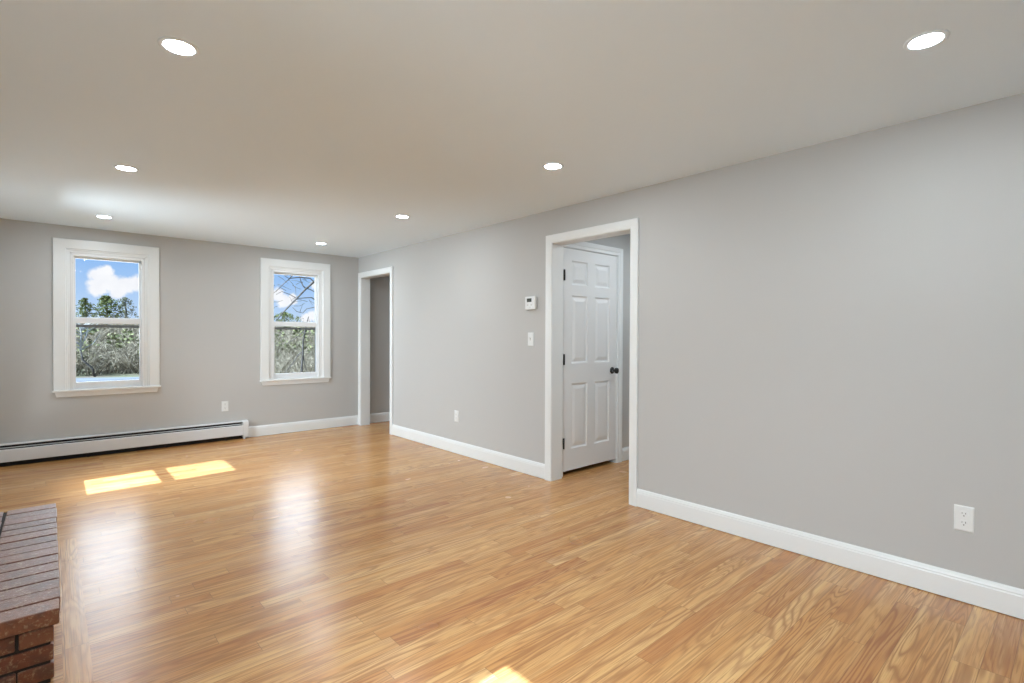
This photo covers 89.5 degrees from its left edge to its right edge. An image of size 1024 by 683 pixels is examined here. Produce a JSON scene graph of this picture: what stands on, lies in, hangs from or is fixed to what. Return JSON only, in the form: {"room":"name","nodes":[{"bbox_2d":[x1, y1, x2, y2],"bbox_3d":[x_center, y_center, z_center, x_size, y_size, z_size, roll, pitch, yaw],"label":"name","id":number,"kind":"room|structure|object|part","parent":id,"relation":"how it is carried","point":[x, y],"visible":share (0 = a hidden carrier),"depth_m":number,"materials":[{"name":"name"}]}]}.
{"room":"empty living room","nodes":[
{"label":"empty living room","id":0,"kind":"room"},
{"bbox_2d":[0,218,389,443],"bbox_3d":[-2.555,-0.001,6.958,6.580,2.340,0.100,0,1,-42],"label":"wall","id":1,"kind":"structure","parent":0,"point":[209,292],"depth_m":5.88,"materials":[{"name":"paint"}]},
{"bbox_2d":[52,237,160,397],"bbox_3d":[-4.239,-0.238,5.424,0.896,1.584,0.136,0,1,-42],"label":"window","id":2,"kind":"structure","parent":1,"relation":"in","point":[65,384],"depth_m":5.36,"materials":[{"name":"paint"}]},
{"bbox_3d":[-4.215,0.495,5.402,0.896,0.020,0.056,0,1,-42],"label":"sill","id":3,"kind":"part","parent":2,"relation":"part of","materials":[{"name":"paint"}]},
{"bbox_3d":[-4.250,-0.203,5.436,0.610,1.387,0.104,0,1,-42],"label":"frame","id":4,"kind":"part","parent":2,"relation":"part of","materials":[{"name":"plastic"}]},
{"bbox_3d":[-4.268,-0.546,5.455,0.582,0.678,0.032,0,1,-42],"label":"sash","id":5,"kind":"part","parent":2,"relation":"part of","materials":[{"name":"glass"}]},
{"bbox_3d":[-4.283,0.147,5.476,0.576,0.649,0.006,0,1,-42],"label":"screen frame","id":6,"kind":"part","parent":2,"relation":"part of","materials":[{"name":"grey metal"}]},
{"bbox_3d":[-4.245,0.116,5.433,0.582,0.716,0.034,0,1,-42],"label":"sash","id":7,"kind":"part","parent":2,"relation":"part of","materials":[{"name":"plastic"}]},
{"bbox_2d":[0,420,248,466],"bbox_3d":[-4.015,1.069,5.551,2.160,0.219,0.072,0,1,-42],"label":"baseboard heater","id":8,"kind":"object","parent":1,"relation":"attached to","point":[16,453],"visible":1,"depth_m":5.41,"materials":[{"name":"metal"}]},
{"bbox_3d":[-4.021,1.070,5.554,2.156,0.216,0.060,0,1,-42],"label":"panel","id":9,"kind":"part","parent":8,"relation":"part of","materials":[{"name":"metal"}]},
{"bbox_2d":[222,401,227,410],"bbox_3d":[-3.409,0.768,6.132,0.073,0.120,0.009,0,1,-42],"label":"wall outlet","id":10,"kind":"object","parent":1,"relation":"attached to","point":[224,403],"visible":1,"depth_m":6.13,"materials":[{"name":"plastic"}]},
{"bbox_2d":[260,258,331,385],"bbox_3d":[-2.809,-0.245,6.704,0.896,1.584,0.136,0,1,-42],"label":"window","id":11,"kind":"structure","parent":1,"relation":"in","point":[321,323],"depth_m":6.66,"materials":[{"name":"paint"}]},
{"bbox_3d":[-2.853,0.140,6.755,0.576,0.649,0.006,0,1,-42],"label":"screen frame","id":12,"kind":"part","parent":11,"relation":"part of","materials":[{"name":"grey metal"}]},
{"bbox_3d":[-2.838,-0.553,6.735,0.582,0.678,0.032,0,1,-42],"label":"sash","id":13,"kind":"part","parent":11,"relation":"part of","materials":[{"name":"glass"}]},
{"bbox_3d":[-2.820,-0.211,6.716,0.610,1.387,0.104,0,1,-42],"label":"frame","id":14,"kind":"part","parent":11,"relation":"part of","materials":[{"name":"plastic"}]},
{"bbox_3d":[-2.785,0.487,6.681,0.896,0.020,0.056,0,1,-42],"label":"sill","id":15,"kind":"part","parent":11,"relation":"part of","materials":[{"name":"paint"}]},
{"bbox_3d":[-2.815,0.109,6.713,0.582,0.716,0.034,0,1,-42],"label":"sash","id":16,"kind":"part","parent":11,"relation":"part of","materials":[{"name":"plastic"}]},
{"bbox_2d":[248,415,357,436],"bbox_3d":[-2.692,1.103,6.774,1.437,0.128,0.015,0,1,-42],"label":"baseboard","id":17,"kind":"structure","parent":1,"relation":"attached to","point":[262,430],"depth_m":6.72,"materials":[{"name":"paint"}]},
{"bbox_2d":[370,412,389,422],"bbox_3d":[-1.102,1.095,8.197,2.570,0.128,0.015,0,1,-42],"label":"baseboard","id":18,"kind":"structure","parent":1,"relation":"attached to","point":[376,417],"depth_m":7.46,"materials":[{"name":"paint"}]},
{"bbox_2d":[0,0,1023,257],"bbox_3d":[-0.100,-1.193,4.207,6.580,0.120,7.450,0,1,-42],"label":"ceiling","id":19,"kind":"structure","parent":0,"point":[294,125],"depth_m":2.35,"materials":[{"name":"paint"}]},
{"bbox_2d":[95,215,112,218],"bbox_3d":[-3.766,-1.151,4.765,0.136,0.005,0.136,0,1,-42],"label":"recessed light","id":20,"kind":"object","parent":19,"relation":"in","point":[99,216],"visible":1,"depth_m":4.75,"materials":[{"name":"white plastic"}]},
{"bbox_2d":[113,165,138,171],"bbox_3d":[-2.522,-1.131,3.375,0.136,0.005,0.136,0,1,-42],"label":"recessed light","id":21,"kind":"object","parent":19,"relation":"in","point":[120,167],"visible":1,"depth_m":3.37,"materials":[{"name":"white plastic"}]},
{"bbox_2d":[157,36,199,56],"bbox_3d":[-1.259,-1.112,1.951,0.136,0.005,0.136,0,1,-42],"label":"recessed light","id":22,"kind":"object","parent":19,"relation":"in","point":[174,45],"visible":1,"depth_m":1.94,"materials":[{"name":"white plastic"}]},
{"bbox_2d":[395,215,409,217],"bbox_3d":[-1.002,-1.139,4.709,0.136,0.005,0.136,0,1,-42],"label":"recessed light","id":23,"kind":"object","parent":19,"relation":"in","point":[396,216],"visible":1,"depth_m":4.70,"materials":[{"name":"white plastic"}]},
{"bbox_2d":[542,162,563,169],"bbox_3d":[0.262,-1.120,3.300,0.136,0.005,0.136,0,1,-42],"label":"recessed light","id":24,"kind":"object","parent":19,"relation":"in","point":[553,165],"visible":1,"depth_m":3.30,"materials":[{"name":"white plastic"}]},
{"bbox_2d":[903,29,949,50],"bbox_3d":[1.515,-1.100,1.890,0.136,0.005,0.136,0,1,-42],"label":"recessed light","id":25,"kind":"object","parent":19,"relation":"in","point":[925,40],"visible":1,"depth_m":1.88,"materials":[{"name":"white plastic"}]},
{"bbox_2d":[0,421,1023,682],"bbox_3d":[-0.110,1.247,4.232,6.580,0.080,7.450,0,1,-42],"label":"floor","id":26,"kind":"structure","parent":0,"point":[352,553],"depth_m":2.60,"materials":[{"name":"brown wood"}]},
{"bbox_2d":[0,503,59,682],"bbox_3d":[-2.312,1.082,2.267,0.478,0.273,1.541,0,1,-42],"label":"brick hearth","id":27,"kind":"object","parent":26,"relation":"on","point":[29,568],"visible":1,"depth_m":1.95,"materials":[{"name":"red brick"}]},
{"bbox_2d":[58,538,93,682],"bbox_3d":[-2.282,1.217,2.346,0.508,0.001,1.762,0,1,-42],"label":"trim","id":28,"kind":"structure","parent":26,"relation":"on","point":[76,654],"depth_m":2.25,"materials":[{"name":"brown wood"}]},
{"bbox_2d":[585,234,629,447],"bbox_3d":[1.341,0.030,5.453,2.580,2.340,0.110,0,1,-42],"label":"wall","id":29,"kind":"structure","parent":0,"point":[622,241],"depth_m":5.20,"materials":[{"name":"paint"}]},
{"bbox_2d":[562,242,622,476],"bbox_3d":[0.746,0.143,4.875,0.904,2.122,0.180,0,1,-42],"label":"door","id":30,"kind":"structure","parent":29,"relation":"in","point":[592,366],"depth_m":4.85,"materials":[{"name":"paint"}]},
{"bbox_3d":[1.004,0.283,5.035,0.066,0.066,0.072,0,1,-42],"label":"knob","id":31,"kind":"part","parent":30,"relation":"part of","materials":[{"name":"black metal"}]},
{"bbox_2d":[622,447,628,460],"bbox_3d":[1.721,1.131,5.724,1.661,0.128,0.015,0,1,-42],"label":"baseboard","id":32,"kind":"structure","parent":29,"relation":"attached to","point":[625,451],"depth_m":5.20,"materials":[{"name":"paint"}]},
{"bbox_2d":[358,93,1023,588],"bbox_3d":[0.305,0.035,4.586,0.120,2.340,7.250,0,1,-42],"label":"wall","id":33,"kind":"structure","parent":0,"point":[831,342],"depth_m":2.93,"materials":[{"name":"paint"}]},
{"bbox_2d":[358,266,392,434],"bbox_3d":[-1.777,0.111,6.914,0.156,2.124,0.965,0,1,-42],"label":"trim","id":34,"kind":"structure","parent":33,"relation":"attached to","point":[364,278],"depth_m":7.19,"materials":[{"name":"paint"}]},
{"bbox_2d":[454,410,458,421],"bbox_3d":[-0.594,0.796,5.498,0.009,0.120,0.073,0,1,-42],"label":"wall outlet","id":35,"kind":"object","parent":33,"relation":"attached to","point":[456,413],"visible":1,"depth_m":5.49,"materials":[{"name":"plastic"}]},
{"bbox_2d":[525,296,535,309],"bbox_3d":[0.169,-0.345,4.623,0.030,0.116,0.126,0,1,-42],"label":"thermostat","id":36,"kind":"object","parent":33,"relation":"attached to","point":[530,302],"visible":1,"depth_m":4.61,"materials":[{"name":"plastic"}]},
{"bbox_2d":[528,332,533,345],"bbox_3d":[0.164,-0.021,4.641,0.017,0.120,0.073,0,1,-42],"label":"light switch","id":37,"kind":"object","parent":33,"relation":"attached to","point":[530,334],"visible":1,"depth_m":4.64,"materials":[{"name":"plastic"}]},
{"bbox_2d":[545,218,638,506],"bbox_3d":[0.659,0.149,4.191,0.156,2.122,0.946,0,1,-42],"label":"trim","id":38,"kind":"structure","parent":33,"relation":"attached to","point":[554,243],"depth_m":4.45,"materials":[{"name":"paint"}]},
{"bbox_2d":[392,424,1023,619],"bbox_3d":[0.579,1.142,4.185,0.015,0.128,6.264,0,1,-42],"label":"baseboard","id":39,"kind":"structure","parent":33,"relation":"attached to","point":[998,597],"depth_m":2.92,"materials":[{"name":"paint"}]},
{"bbox_2d":[954,504,974,532],"bbox_3d":[2.140,0.839,2.444,0.009,0.120,0.073,0,1,-42],"label":"wall outlet","id":40,"kind":"object","parent":33,"relation":"attached to","point":[963,515],"visible":1,"depth_m":2.44,"materials":[{"name":"plastic"}]},
{"bbox_2d":[959,511,968,517],"bbox_3d":[2.138,0.818,2.442,0.003,0.028,0.034,0,1,-42],"label":"receptacle","id":41,"kind":"object","parent":40,"relation":"attached to","point":[962,514],"depth_m":2.44,"materials":[{"name":"plastic"}]},
{"bbox_2d":[959,520,968,526],"bbox_3d":[2.138,0.861,2.442,0.003,0.028,0.034,0,1,-42],"label":"receptacle","id":42,"kind":"object","parent":40,"relation":"attached to","point":[962,523],"depth_m":2.44,"materials":[{"name":"plastic"}]},
{"label":"outside","id":43,"kind":"structure","parent":0,"visible":0},
{"bbox_2d":[76,335,314,377],"bbox_3d":[-22.310,-0.447,59.757,160.000,4.000,195.140,0,1,-42],"label":"ground","id":44,"kind":"structure","parent":43,"point":[112,374],"depth_m":28.49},
{"bbox_2d":[76,298,94,316],"bbox_3d":[-67.001,-4.500,80.617,3.126,4.746,3.106,0,1,-42],"label":"pine tree","id":45,"kind":"object","parent":44,"relation":"on","point":[81,309],"visible":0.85,"depth_m":80.67,"materials":[{"name":"green plant"}]},
{"bbox_2d":[76,316,102,376],"bbox_3d":[-22.649,0.188,27.092,1.905,3.477,0.940,0,1,-42],"label":"tree","id":46,"kind":"object","parent":44,"relation":"on","point":[82,328],"visible":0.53,"depth_m":27.16,"materials":[{"name":"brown plant"}]},
{"bbox_2d":[87,295,124,317],"bbox_3d":[-66.300,-4.947,84.287,4.978,5.367,4.986,0,1,-42],"label":"pine tree","id":47,"kind":"object","parent":44,"relation":"on","point":[105,301],"visible":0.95,"depth_m":83.78,"materials":[{"name":"green plant"}]},
{"bbox_2d":[113,297,138,324],"bbox_3d":[-66.280,-5.040,88.300,4.056,5.172,3.442,0,1,-42],"label":"pine tree","id":48,"kind":"object","parent":44,"relation":"on","point":[123,304],"visible":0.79,"depth_m":88.10,"materials":[{"name":"green plant"}]},
{"bbox_2d":[76,315,314,375],"bbox_3d":[-33.045,-1.287,55.817,89.758,5.816,77.746,0,1,-42],"label":"thicket","id":49,"kind":"object","parent":44,"relation":"on","point":[126,359],"visible":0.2,"depth_m":31.10,"materials":[{"name":"green plant"}]},
{"bbox_2d":[274,312,300,326],"bbox_3d":[-44.806,-4.098,101.939,6.537,3.588,7.146,0,1,-42],"label":"pine tree","id":50,"kind":"object","parent":44,"relation":"on","point":[284,314],"visible":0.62,"depth_m":101.66,"materials":[{"name":"green plant"}]},
{"bbox_2d":[274,275,313,320],"bbox_3d":[-4.664,-0.963,11.688,1.923,6.255,0.600,0,1,-42],"label":"bare tree","id":51,"kind":"object","parent":44,"relation":"on","point":[312,283],"visible":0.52,"depth_m":11.54,"materials":[{"name":"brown plant"}]},
{"bbox_2d":[285,317,308,372],"bbox_3d":[-5.118,0.781,12.126,0.695,2.754,0.057,0,1,-42],"label":"bare sapling","id":52,"kind":"object","parent":44,"relation":"on","point":[302,352],"visible":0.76,"depth_m":12.23,"materials":[{"name":"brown plant"}]},
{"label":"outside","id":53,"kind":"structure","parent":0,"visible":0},
{"bbox_2d":[76,377,138,381],"bbox_3d":[-19.684,1.972,19.229,19.574,0.050,16.569,0,1,-42],"label":"pond","id":54,"kind":"structure","parent":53,"point":[107,378],"depth_m":25.59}
]}

